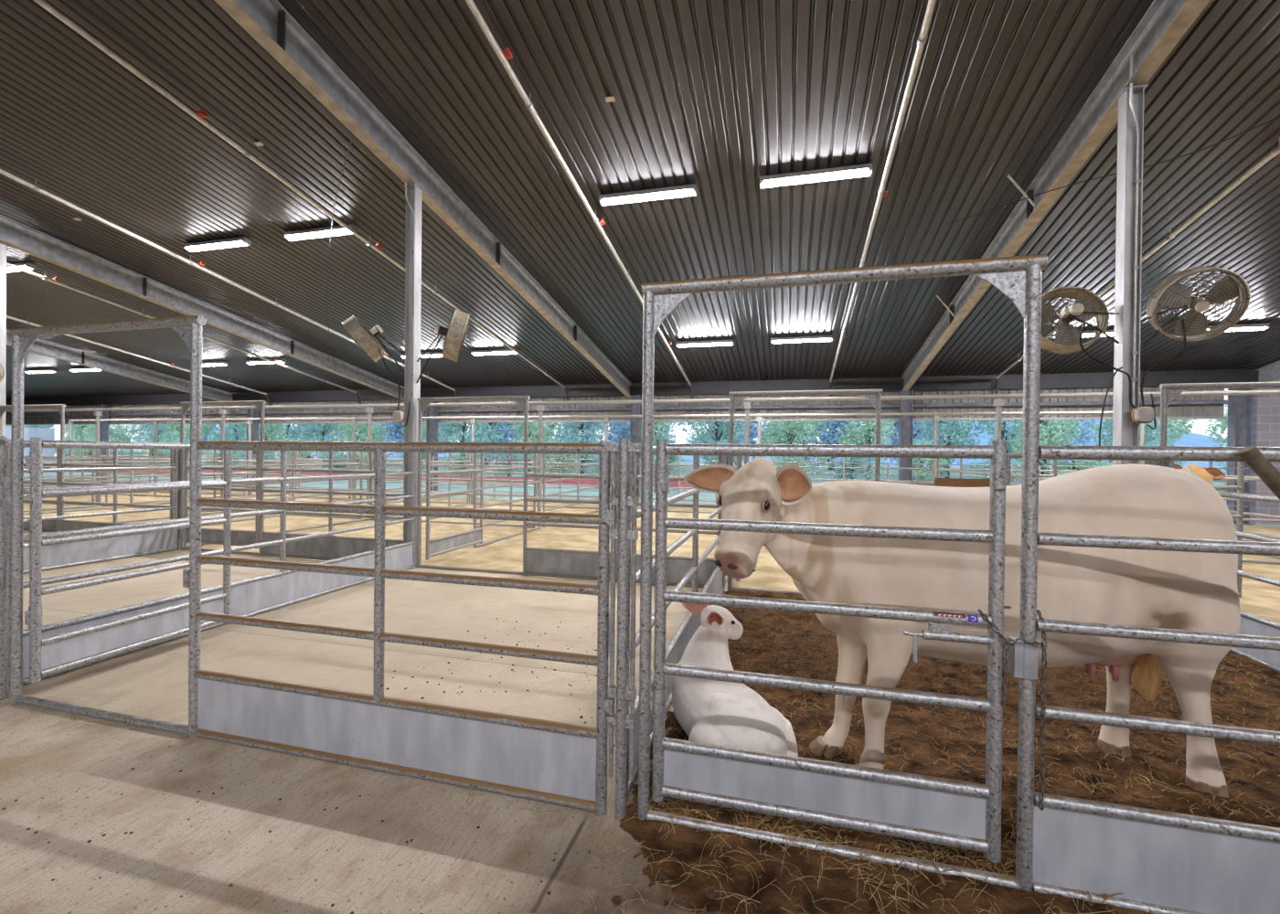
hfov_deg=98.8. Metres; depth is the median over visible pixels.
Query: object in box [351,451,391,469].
shrub
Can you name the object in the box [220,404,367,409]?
header rail
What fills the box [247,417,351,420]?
header rail
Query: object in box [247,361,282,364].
diffuser
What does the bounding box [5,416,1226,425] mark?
trim
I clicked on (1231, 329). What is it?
diffuser
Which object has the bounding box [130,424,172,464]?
tree
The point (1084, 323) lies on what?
cable
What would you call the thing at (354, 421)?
post
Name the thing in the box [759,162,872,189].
ceiling lamp
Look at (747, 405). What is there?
post
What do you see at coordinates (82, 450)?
fence panel
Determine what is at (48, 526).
gate
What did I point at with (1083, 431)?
tree
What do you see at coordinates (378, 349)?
cable
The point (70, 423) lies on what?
post
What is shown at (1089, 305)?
fan
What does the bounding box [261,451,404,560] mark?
fence panel
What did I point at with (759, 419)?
post
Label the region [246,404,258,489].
column
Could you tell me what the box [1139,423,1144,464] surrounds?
post
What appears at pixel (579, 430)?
tree
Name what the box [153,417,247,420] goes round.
header rail
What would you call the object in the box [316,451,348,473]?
shrub
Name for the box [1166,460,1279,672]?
fence panel
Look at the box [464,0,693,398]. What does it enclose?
ceiling pipe
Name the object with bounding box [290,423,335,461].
tree
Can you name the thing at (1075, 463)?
shrub
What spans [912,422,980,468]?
tree
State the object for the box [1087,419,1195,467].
tree
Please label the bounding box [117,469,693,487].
strip
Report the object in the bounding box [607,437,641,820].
post
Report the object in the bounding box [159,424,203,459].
tree
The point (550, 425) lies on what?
tree
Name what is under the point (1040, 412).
header rail
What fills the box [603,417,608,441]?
post
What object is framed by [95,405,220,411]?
header rail
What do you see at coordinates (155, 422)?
post
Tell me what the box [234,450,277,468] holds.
shrub
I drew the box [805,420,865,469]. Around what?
tree
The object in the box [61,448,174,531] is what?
fence panel
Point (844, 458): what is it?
fence panel
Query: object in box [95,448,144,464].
shrub
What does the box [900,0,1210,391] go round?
roof beam
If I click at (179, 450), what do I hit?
post
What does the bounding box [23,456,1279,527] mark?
ground
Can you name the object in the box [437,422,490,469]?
tree
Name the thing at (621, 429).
tree
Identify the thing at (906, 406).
column
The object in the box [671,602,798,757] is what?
calf
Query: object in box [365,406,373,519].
post
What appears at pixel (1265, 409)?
wall
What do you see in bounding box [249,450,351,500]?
fence panel
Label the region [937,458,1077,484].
fence panel
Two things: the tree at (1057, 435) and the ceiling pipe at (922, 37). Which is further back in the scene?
the tree at (1057, 435)
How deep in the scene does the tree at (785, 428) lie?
34.89 m
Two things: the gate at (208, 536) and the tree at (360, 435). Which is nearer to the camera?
the gate at (208, 536)
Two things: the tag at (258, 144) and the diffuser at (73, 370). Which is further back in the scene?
the diffuser at (73, 370)
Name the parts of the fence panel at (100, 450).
rail, rail, rail, rail, rail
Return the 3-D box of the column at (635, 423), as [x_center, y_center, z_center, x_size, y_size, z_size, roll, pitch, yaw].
[-0.131,-0.241,16.966,0.400,3.330,0.360,1,0,15]
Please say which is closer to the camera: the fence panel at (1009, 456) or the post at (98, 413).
the fence panel at (1009, 456)
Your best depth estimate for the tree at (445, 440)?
72.62 m
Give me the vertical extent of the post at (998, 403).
2.530 m
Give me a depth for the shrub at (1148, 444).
25.47 m
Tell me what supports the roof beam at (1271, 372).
attached to the ceiling
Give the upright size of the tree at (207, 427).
10.479 m
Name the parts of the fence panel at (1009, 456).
rail, rail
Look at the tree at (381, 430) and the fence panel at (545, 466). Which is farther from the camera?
the tree at (381, 430)
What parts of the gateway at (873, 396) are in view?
sill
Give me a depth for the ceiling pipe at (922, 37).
6.34 m
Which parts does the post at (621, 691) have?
hinge rod, hinge rod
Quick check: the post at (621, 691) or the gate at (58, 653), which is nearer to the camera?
the post at (621, 691)
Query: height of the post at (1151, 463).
1.585 m
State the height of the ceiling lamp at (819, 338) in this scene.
0.117 m
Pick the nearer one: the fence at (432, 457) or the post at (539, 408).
the post at (539, 408)
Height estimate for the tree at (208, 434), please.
11.705 m
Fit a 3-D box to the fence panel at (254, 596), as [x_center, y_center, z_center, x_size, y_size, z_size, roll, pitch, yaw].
[-3.449,0.668,5.300,0.049,1.570,3.907,1,0,15]
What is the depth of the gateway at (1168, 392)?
5.08 m
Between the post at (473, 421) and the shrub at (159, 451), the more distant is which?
the shrub at (159, 451)
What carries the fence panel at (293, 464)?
on the bedding at (1260, 599)
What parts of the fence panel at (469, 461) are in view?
rail, rail, rail, rail, rail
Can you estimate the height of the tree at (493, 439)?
10.706 m
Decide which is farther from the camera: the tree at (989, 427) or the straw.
the tree at (989, 427)
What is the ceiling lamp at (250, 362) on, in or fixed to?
attached to the ceiling
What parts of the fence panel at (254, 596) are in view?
rail, kick plate, rail, rail, rail, rail, rail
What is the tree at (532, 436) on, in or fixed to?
on the ground
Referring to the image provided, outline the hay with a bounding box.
[631,589,1279,912]
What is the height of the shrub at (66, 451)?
2.166 m
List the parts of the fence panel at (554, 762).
rail, rail, kick plate, rail, rail, rail, rail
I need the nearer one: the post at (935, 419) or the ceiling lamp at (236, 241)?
the ceiling lamp at (236, 241)
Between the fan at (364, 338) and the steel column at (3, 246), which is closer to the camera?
the fan at (364, 338)
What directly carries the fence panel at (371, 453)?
on the bedding at (1260, 599)
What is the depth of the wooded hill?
108.78 m
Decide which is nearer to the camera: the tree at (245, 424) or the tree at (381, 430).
the tree at (245, 424)
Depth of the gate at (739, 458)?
6.17 m
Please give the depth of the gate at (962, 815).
2.06 m
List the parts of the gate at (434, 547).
kick plate, rail, rail, rail, rail, rail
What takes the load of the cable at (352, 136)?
attached to the roof beam at (268, 22)
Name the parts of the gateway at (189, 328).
sill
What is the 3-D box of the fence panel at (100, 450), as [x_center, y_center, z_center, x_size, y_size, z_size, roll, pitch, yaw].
[-14.503,0.509,12.397,0.049,1.570,3.849,1,0,15]
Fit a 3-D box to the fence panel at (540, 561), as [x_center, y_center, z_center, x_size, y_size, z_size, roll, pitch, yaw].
[-0.240,0.696,6.482,2.403,1.570,0.049,1,0,15]
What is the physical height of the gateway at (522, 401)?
2.226 m
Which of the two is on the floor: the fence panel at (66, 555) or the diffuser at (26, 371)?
the fence panel at (66, 555)
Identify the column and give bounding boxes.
[0,242,8,436]
[96,405,108,483]
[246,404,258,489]
[403,181,424,569]
[423,401,438,496]
[629,394,641,501]
[898,390,913,480]
[1112,53,1148,465]
[1226,388,1254,525]
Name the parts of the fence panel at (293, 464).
rail, rail, rail, rail, rail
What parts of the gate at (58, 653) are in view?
rail, rail, kick plate, rail, rail, rail, rail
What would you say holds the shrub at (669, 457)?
on the ground
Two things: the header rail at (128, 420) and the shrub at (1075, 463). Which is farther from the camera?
the shrub at (1075, 463)
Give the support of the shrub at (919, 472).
on the ground
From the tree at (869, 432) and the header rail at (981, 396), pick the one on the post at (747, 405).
the header rail at (981, 396)
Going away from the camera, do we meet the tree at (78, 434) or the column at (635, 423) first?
the column at (635, 423)
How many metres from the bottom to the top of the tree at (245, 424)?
8.520 m
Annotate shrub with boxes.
[54,448,79,461]
[65,437,112,468]
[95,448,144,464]
[138,440,170,465]
[163,437,202,465]
[202,449,237,470]
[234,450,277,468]
[276,436,314,472]
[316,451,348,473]
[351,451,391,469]
[395,439,426,473]
[437,452,479,476]
[485,453,533,476]
[542,437,585,479]
[586,454,598,473]
[652,454,686,481]
[705,438,744,468]
[768,456,809,474]
[828,457,874,479]
[895,439,946,480]
[962,458,1022,482]
[1056,459,1112,474]
[1138,439,1185,466]
[1212,461,1226,492]
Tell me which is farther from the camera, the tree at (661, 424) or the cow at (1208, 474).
the tree at (661, 424)
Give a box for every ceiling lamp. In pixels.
[6,262,36,272]
[24,368,57,373]
[69,367,98,372]
[183,236,251,252]
[202,361,228,366]
[245,359,286,364]
[283,224,358,241]
[400,352,442,358]
[470,349,520,355]
[598,183,696,206]
[676,339,734,347]
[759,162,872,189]
[770,335,833,343]
[1050,330,1114,338]
[1206,323,1269,331]
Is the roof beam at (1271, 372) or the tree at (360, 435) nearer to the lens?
the roof beam at (1271, 372)
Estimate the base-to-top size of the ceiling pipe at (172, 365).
4.163 m
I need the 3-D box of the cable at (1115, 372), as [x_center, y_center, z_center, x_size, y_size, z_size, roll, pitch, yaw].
[4.411,-0.403,5.137,0.207,0.886,0.038,1,0,5]
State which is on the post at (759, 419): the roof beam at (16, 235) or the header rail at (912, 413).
the header rail at (912, 413)
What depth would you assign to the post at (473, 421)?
15.96 m
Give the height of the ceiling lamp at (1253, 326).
0.117 m
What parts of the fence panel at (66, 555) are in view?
kick plate, rail, rail, rail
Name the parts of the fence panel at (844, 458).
rail, rail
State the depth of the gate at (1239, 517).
5.67 m
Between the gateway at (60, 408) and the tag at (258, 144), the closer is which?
the tag at (258, 144)
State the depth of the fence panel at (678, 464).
14.40 m
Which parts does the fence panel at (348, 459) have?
rail, rail, rail, rail, rail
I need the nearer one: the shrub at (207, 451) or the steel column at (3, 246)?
the steel column at (3, 246)
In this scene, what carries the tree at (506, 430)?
on the ground
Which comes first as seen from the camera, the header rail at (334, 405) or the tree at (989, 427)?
the header rail at (334, 405)
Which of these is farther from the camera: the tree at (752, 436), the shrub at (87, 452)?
the tree at (752, 436)
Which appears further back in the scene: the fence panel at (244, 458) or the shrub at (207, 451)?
the shrub at (207, 451)
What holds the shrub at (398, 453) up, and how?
on the ground
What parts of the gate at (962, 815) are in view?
rail, kick plate, rail, rail, rail, rail, rail, bolt handle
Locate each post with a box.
[0,436,10,700]
[68,421,74,482]
[94,410,101,505]
[152,420,159,442]
[173,449,180,549]
[219,408,226,508]
[246,419,253,495]
[351,419,356,500]
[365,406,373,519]
[469,418,476,504]
[536,404,543,528]
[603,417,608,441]
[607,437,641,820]
[717,456,728,575]
[744,401,750,462]
[757,416,761,458]
[932,415,939,459]
[993,397,1003,440]
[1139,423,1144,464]
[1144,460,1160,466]
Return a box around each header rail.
[5,408,95,412]
[69,418,154,421]
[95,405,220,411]
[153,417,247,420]
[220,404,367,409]
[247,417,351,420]
[352,416,471,419]
[367,401,538,406]
[471,415,605,418]
[538,398,746,405]
[605,414,757,417]
[745,394,997,402]
[757,412,935,416]
[935,411,1113,415]
[996,389,1279,398]
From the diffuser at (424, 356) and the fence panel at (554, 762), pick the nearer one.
the fence panel at (554, 762)
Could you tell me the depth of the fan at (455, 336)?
6.78 m
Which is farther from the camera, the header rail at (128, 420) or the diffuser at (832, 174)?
the header rail at (128, 420)
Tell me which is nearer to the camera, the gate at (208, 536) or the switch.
the switch
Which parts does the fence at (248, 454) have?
rail, rail, rail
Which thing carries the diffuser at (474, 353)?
attached to the ceiling lamp at (498, 351)
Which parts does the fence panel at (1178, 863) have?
rail, kick plate, rail, rail, rail, rail, rail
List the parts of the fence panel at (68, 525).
kick plate, rail, rail, rail, rail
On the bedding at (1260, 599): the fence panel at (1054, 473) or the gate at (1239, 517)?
the fence panel at (1054, 473)
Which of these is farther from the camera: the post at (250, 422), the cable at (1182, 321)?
the post at (250, 422)
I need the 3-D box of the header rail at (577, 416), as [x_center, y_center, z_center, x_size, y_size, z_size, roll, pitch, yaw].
[-2.900,-1.128,15.467,4.120,0.100,0.100,1,0,15]
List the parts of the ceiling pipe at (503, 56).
drop leg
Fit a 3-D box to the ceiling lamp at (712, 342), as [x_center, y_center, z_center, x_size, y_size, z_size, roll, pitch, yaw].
[1.565,-2.737,13.235,1.380,0.117,0.162,1,0,15]
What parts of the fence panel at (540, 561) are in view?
rail, rail, rail, kick plate, rail, rail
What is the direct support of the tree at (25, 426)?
on the ground
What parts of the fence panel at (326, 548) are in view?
rail, rail, kick plate, rail, rail, rail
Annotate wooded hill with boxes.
[312,419,1226,471]
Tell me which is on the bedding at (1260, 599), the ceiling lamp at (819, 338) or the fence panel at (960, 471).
the fence panel at (960, 471)
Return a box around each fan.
[0,362,4,382]
[341,315,405,374]
[416,309,469,383]
[1040,287,1119,353]
[1140,266,1250,350]
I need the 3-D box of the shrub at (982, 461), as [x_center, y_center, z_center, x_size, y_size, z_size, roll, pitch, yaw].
[17.794,0.712,27.175,3.257,1.805,2.329,1,0,7]
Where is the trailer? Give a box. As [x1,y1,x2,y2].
[5,426,54,468]
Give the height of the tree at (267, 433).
5.448 m
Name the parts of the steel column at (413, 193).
cap plate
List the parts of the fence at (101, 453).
rail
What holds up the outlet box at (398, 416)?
attached to the steel column at (413, 193)
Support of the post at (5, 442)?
on the floor
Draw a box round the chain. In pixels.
[977,606,1047,810]
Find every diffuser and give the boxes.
[6,266,31,272]
[26,371,52,373]
[71,369,98,372]
[186,241,246,251]
[202,363,226,366]
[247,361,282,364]
[286,228,351,240]
[402,354,441,358]
[472,352,516,355]
[602,189,693,205]
[678,342,732,347]
[763,169,867,187]
[773,338,831,343]
[1082,332,1114,337]
[1206,327,1266,331]
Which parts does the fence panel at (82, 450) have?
rail, rail, rail, rail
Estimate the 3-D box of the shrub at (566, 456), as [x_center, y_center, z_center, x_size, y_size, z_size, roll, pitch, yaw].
[-4.698,0.130,33.273,2.678,2.686,2.334,1,0,32]
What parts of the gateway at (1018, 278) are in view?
sill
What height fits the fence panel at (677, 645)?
1.570 m
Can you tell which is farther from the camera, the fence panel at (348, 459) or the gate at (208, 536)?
the fence panel at (348, 459)
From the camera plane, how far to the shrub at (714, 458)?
30.69 m
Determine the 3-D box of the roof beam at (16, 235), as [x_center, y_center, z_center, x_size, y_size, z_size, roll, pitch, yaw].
[-11.853,-4.533,5.219,0.160,5.230,29.000,1,0,15]
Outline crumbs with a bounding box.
[1,618,1279,913]
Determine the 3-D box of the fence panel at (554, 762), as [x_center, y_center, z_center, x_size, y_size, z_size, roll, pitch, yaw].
[-1.255,0.707,2.614,2.375,1.570,0.056,1,0,15]
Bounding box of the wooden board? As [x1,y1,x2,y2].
[934,478,990,487]
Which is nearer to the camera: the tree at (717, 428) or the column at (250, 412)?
the column at (250, 412)
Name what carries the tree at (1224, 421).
on the ground
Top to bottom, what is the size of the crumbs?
0.070 m
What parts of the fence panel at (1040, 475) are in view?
rail, rail, rail, rail, rail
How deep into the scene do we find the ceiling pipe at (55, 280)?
12.91 m
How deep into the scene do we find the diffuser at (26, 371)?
19.22 m
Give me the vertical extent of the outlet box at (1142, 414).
0.337 m
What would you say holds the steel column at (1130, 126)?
on the bedding at (1260, 599)
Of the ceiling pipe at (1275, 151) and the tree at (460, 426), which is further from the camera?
the tree at (460, 426)
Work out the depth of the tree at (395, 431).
52.63 m
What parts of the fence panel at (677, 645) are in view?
rail, rail, rail, kick plate, rail, rail, rail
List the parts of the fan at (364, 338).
motor, mount arm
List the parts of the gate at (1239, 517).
rail, rail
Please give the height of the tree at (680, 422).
9.819 m
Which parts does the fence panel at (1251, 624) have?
rail, rail, kick plate, rail, rail, rail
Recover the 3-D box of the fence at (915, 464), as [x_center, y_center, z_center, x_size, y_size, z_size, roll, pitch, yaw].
[10.732,0.880,13.700,7.100,1.360,0.044,1,0,15]
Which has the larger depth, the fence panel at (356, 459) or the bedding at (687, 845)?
the fence panel at (356, 459)
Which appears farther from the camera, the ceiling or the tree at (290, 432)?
the tree at (290, 432)
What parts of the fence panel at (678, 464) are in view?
rail, rail, rail, rail, rail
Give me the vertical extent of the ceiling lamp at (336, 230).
0.117 m
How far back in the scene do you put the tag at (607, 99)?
6.12 m
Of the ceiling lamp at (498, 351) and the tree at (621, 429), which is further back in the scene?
the tree at (621, 429)
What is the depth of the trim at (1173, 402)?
16.44 m
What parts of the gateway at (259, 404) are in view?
sill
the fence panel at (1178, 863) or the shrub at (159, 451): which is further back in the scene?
the shrub at (159, 451)
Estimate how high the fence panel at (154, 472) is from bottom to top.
1.570 m
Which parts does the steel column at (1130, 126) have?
cap plate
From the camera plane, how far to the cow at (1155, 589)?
2.45 m
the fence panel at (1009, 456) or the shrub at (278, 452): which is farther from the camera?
the shrub at (278, 452)
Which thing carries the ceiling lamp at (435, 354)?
attached to the ceiling
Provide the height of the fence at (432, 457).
1.360 m
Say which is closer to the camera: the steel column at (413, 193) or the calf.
the calf
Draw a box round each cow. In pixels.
[683,458,1240,798]
[1173,464,1225,485]
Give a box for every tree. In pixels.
[23,425,59,440]
[64,424,95,460]
[64,424,120,438]
[81,424,134,458]
[122,424,161,442]
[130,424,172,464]
[149,424,217,459]
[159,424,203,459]
[187,424,228,454]
[206,424,260,465]
[220,424,246,441]
[243,423,287,464]
[258,423,316,458]
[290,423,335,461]
[298,423,345,468]
[329,423,386,466]
[337,423,389,469]
[341,423,393,458]
[373,423,440,459]
[400,423,446,469]
[423,422,457,455]
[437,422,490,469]
[449,422,514,464]
[480,422,522,464]
[509,422,555,472]
[518,422,574,470]
[551,422,604,462]
[559,422,608,473]
[600,422,641,459]
[629,421,672,474]
[653,421,675,458]
[674,421,752,464]
[685,421,745,463]
[726,421,772,469]
[757,421,817,475]
[766,420,833,475]
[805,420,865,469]
[834,420,897,479]
[872,420,959,466]
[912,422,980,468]
[914,420,981,479]
[969,419,1050,474]
[1009,419,1083,480]
[1038,419,1100,473]
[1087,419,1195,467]
[1091,419,1177,465]
[1204,395,1227,485]
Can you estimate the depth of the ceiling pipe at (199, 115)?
6.91 m
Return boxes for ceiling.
[0,0,1279,398]
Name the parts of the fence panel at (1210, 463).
rail, rail, rail, rail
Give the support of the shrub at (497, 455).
on the ground
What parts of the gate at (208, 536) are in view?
rail, rail, rail, rail, kick plate, rail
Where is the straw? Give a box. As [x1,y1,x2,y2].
[520,775,1175,913]
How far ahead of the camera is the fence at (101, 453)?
21.89 m
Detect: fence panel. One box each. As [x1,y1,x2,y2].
[7,438,416,691]
[22,449,179,574]
[23,448,94,505]
[23,448,101,511]
[23,448,150,498]
[23,448,223,533]
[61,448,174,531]
[71,448,151,482]
[97,448,216,511]
[105,448,245,503]
[156,449,245,495]
[182,440,617,816]
[183,450,369,547]
[231,450,350,509]
[231,450,362,519]
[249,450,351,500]
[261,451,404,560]
[353,451,469,503]
[370,451,536,527]
[373,451,470,515]
[473,453,541,547]
[473,453,598,509]
[525,451,721,588]
[543,454,598,527]
[609,455,757,513]
[626,442,725,802]
[724,456,748,586]
[760,456,934,482]
[885,453,1157,486]
[934,458,990,478]
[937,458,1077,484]
[1010,459,1056,480]
[1010,473,1279,564]
[1032,446,1279,913]
[1142,460,1279,559]
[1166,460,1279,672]
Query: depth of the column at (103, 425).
22.88 m
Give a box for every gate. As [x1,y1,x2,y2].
[23,448,60,533]
[24,437,231,683]
[183,449,260,548]
[425,452,483,559]
[650,439,1013,863]
[736,456,747,581]
[1213,461,1244,597]
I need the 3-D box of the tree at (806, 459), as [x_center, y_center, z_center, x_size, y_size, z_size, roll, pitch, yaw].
[13.526,-3.246,45.672,5.930,10.746,6.607,1,0,25]
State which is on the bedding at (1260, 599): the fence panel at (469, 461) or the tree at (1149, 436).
the fence panel at (469, 461)
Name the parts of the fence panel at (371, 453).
rail, rail, rail, rail, rail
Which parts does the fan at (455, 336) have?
mount arm, motor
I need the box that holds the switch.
[1130,653,1164,701]
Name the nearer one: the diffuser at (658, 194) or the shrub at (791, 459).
the diffuser at (658, 194)
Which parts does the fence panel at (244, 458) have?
rail, rail, rail, rail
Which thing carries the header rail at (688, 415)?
on the post at (605, 420)
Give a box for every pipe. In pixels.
[0,168,458,402]
[6,262,361,404]
[6,315,271,405]
[33,0,568,401]
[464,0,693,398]
[829,0,936,396]
[994,135,1279,394]
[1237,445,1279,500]
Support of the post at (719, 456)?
on the bedding at (1260, 599)
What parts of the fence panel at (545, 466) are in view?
rail, rail, rail, rail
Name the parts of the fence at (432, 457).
rail, rail, rail, rail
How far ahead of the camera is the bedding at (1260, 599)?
10.08 m
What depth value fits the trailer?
37.57 m
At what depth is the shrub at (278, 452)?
38.39 m
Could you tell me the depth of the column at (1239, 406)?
13.09 m
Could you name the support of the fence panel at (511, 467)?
on the bedding at (1260, 599)
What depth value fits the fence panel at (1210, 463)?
8.93 m
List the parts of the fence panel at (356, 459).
rail, rail, rail, rail, rail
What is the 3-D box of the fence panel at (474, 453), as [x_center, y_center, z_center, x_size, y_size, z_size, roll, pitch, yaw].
[-2.914,0.617,15.475,3.999,1.570,0.049,1,0,15]
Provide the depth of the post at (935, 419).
12.81 m
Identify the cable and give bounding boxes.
[326,136,352,373]
[377,349,399,410]
[947,116,1279,224]
[1078,321,1136,408]
[1098,366,1122,460]
[1140,319,1186,406]
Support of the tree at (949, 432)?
on the ground
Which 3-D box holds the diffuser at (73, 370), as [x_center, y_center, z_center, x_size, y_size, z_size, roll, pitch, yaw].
[-18.870,-2.954,18.682,1.280,0.046,0.128,1,-9,15]
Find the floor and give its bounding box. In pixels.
[0,541,809,913]
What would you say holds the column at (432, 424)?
on the bedding at (1260, 599)
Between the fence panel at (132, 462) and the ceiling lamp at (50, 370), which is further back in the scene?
the ceiling lamp at (50, 370)
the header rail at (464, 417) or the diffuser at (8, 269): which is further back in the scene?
the header rail at (464, 417)
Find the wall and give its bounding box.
[1249,387,1279,525]
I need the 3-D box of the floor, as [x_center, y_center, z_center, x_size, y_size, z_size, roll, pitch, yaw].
[-13.789,1.479,-8.655,51.850,0.120,36.160,1,0,15]
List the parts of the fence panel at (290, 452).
rail, rail, rail, rail, rail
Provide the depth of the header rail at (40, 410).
14.75 m
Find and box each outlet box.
[392,401,410,426]
[1131,394,1156,429]
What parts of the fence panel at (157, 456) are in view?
rail, rail, rail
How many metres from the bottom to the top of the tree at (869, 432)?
5.691 m
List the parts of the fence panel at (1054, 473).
rail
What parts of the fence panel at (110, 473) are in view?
rail, rail, rail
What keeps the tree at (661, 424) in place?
on the ground
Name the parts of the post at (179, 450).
hinge rod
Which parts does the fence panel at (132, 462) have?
rail, rail, rail, rail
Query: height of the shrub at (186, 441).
2.527 m
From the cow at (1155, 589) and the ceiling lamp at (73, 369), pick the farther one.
the ceiling lamp at (73, 369)
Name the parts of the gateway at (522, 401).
sill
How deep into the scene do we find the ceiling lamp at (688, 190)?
7.65 m
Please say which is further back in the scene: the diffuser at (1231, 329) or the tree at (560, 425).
the tree at (560, 425)
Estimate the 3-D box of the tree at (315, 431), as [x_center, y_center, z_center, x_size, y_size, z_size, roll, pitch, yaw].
[-25.751,-1.653,44.652,3.775,5.489,3.116,0,0,-23]
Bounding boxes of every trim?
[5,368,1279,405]
[5,400,1228,416]
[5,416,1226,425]
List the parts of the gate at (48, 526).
rail, rail, rail, rail, kick plate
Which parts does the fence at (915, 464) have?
rail, rail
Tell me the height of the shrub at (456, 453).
1.919 m
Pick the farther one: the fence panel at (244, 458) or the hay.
the fence panel at (244, 458)
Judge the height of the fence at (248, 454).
1.360 m
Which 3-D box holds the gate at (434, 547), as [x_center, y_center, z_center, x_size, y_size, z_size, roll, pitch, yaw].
[-2.629,0.608,7.875,0.062,1.480,1.430,1,0,14]
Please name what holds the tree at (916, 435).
on the ground
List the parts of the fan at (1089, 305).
blade, blade, motor, blade, mount arm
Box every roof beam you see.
[0,214,404,400]
[6,329,234,401]
[213,0,631,397]
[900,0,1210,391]
[1255,360,1279,382]
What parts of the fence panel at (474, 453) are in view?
rail, rail, rail, rail, rail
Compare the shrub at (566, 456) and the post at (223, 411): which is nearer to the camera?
the post at (223, 411)
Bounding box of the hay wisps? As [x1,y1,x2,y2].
[10,706,612,821]
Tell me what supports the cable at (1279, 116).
attached to the roof beam at (1164, 24)
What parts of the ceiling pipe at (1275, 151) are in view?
drop leg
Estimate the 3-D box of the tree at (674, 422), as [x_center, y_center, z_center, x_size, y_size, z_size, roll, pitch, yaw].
[1.451,-4.755,66.003,7.488,11.992,8.970,1,0,45]
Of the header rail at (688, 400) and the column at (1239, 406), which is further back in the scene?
the column at (1239, 406)
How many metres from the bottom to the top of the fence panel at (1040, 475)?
1.570 m
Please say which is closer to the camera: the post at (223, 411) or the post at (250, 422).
the post at (223, 411)
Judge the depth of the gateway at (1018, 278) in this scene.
1.96 m
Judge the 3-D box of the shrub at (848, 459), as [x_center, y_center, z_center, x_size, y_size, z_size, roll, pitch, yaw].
[11.089,0.448,29.137,2.329,2.166,3.257,1,0,42]
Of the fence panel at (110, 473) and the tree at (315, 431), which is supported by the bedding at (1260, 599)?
the fence panel at (110, 473)
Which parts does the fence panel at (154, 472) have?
rail, rail, rail, rail, rail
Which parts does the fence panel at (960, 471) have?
rail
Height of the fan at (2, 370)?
0.651 m
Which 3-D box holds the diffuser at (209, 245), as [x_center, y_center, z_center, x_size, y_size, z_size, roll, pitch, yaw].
[-7.503,-3.731,9.729,1.280,0.046,0.128,1,-9,15]
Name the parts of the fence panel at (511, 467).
rail, rail, rail, rail, rail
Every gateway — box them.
[0,404,65,531]
[9,315,206,737]
[180,400,266,555]
[416,395,530,575]
[638,254,1048,891]
[727,389,882,596]
[1159,382,1279,467]
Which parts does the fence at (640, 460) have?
rail, rail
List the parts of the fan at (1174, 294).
mount arm, blade, blade, blade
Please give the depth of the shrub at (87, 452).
43.26 m
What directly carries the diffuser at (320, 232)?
attached to the ceiling lamp at (336, 230)
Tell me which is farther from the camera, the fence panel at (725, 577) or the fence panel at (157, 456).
the fence panel at (157, 456)
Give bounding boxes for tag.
[253,141,264,146]
[605,96,615,102]
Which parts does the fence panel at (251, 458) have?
rail, rail, rail, rail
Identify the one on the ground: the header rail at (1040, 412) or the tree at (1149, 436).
the tree at (1149, 436)
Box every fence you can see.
[101,452,220,481]
[247,454,404,491]
[431,456,611,499]
[638,458,894,504]
[914,462,1248,507]
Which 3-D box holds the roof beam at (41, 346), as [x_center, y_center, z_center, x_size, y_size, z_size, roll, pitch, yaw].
[-19.534,-4.628,7.267,0.160,5.230,29.000,1,0,15]
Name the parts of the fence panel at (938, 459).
rail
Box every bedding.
[23,483,1279,623]
[618,589,1279,913]
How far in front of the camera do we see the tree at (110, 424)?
65.18 m
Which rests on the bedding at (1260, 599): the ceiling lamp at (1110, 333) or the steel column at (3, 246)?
the steel column at (3, 246)
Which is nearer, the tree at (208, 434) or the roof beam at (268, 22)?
the roof beam at (268, 22)
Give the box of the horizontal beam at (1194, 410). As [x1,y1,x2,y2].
[5,386,1224,423]
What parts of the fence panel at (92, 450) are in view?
rail, rail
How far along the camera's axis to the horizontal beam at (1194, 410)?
16.62 m
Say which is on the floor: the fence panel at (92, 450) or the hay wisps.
the hay wisps
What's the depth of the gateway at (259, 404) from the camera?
7.99 m
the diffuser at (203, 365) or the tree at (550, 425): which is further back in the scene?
the tree at (550, 425)
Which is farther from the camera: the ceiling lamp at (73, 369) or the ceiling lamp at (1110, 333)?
the ceiling lamp at (73, 369)
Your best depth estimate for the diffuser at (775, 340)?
12.62 m
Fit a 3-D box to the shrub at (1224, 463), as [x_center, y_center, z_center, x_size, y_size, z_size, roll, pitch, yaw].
[27.497,0.871,24.522,2.334,1.919,2.678,1,0,-9]
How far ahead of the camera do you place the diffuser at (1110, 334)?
11.43 m
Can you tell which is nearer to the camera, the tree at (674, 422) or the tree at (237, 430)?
the tree at (237, 430)
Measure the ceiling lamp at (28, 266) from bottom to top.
0.117 m
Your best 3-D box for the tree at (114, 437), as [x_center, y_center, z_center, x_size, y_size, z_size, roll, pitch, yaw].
[-48.430,-1.822,49.687,3.447,5.785,3.432,1,0,-11]
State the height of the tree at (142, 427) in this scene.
9.050 m
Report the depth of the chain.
1.87 m

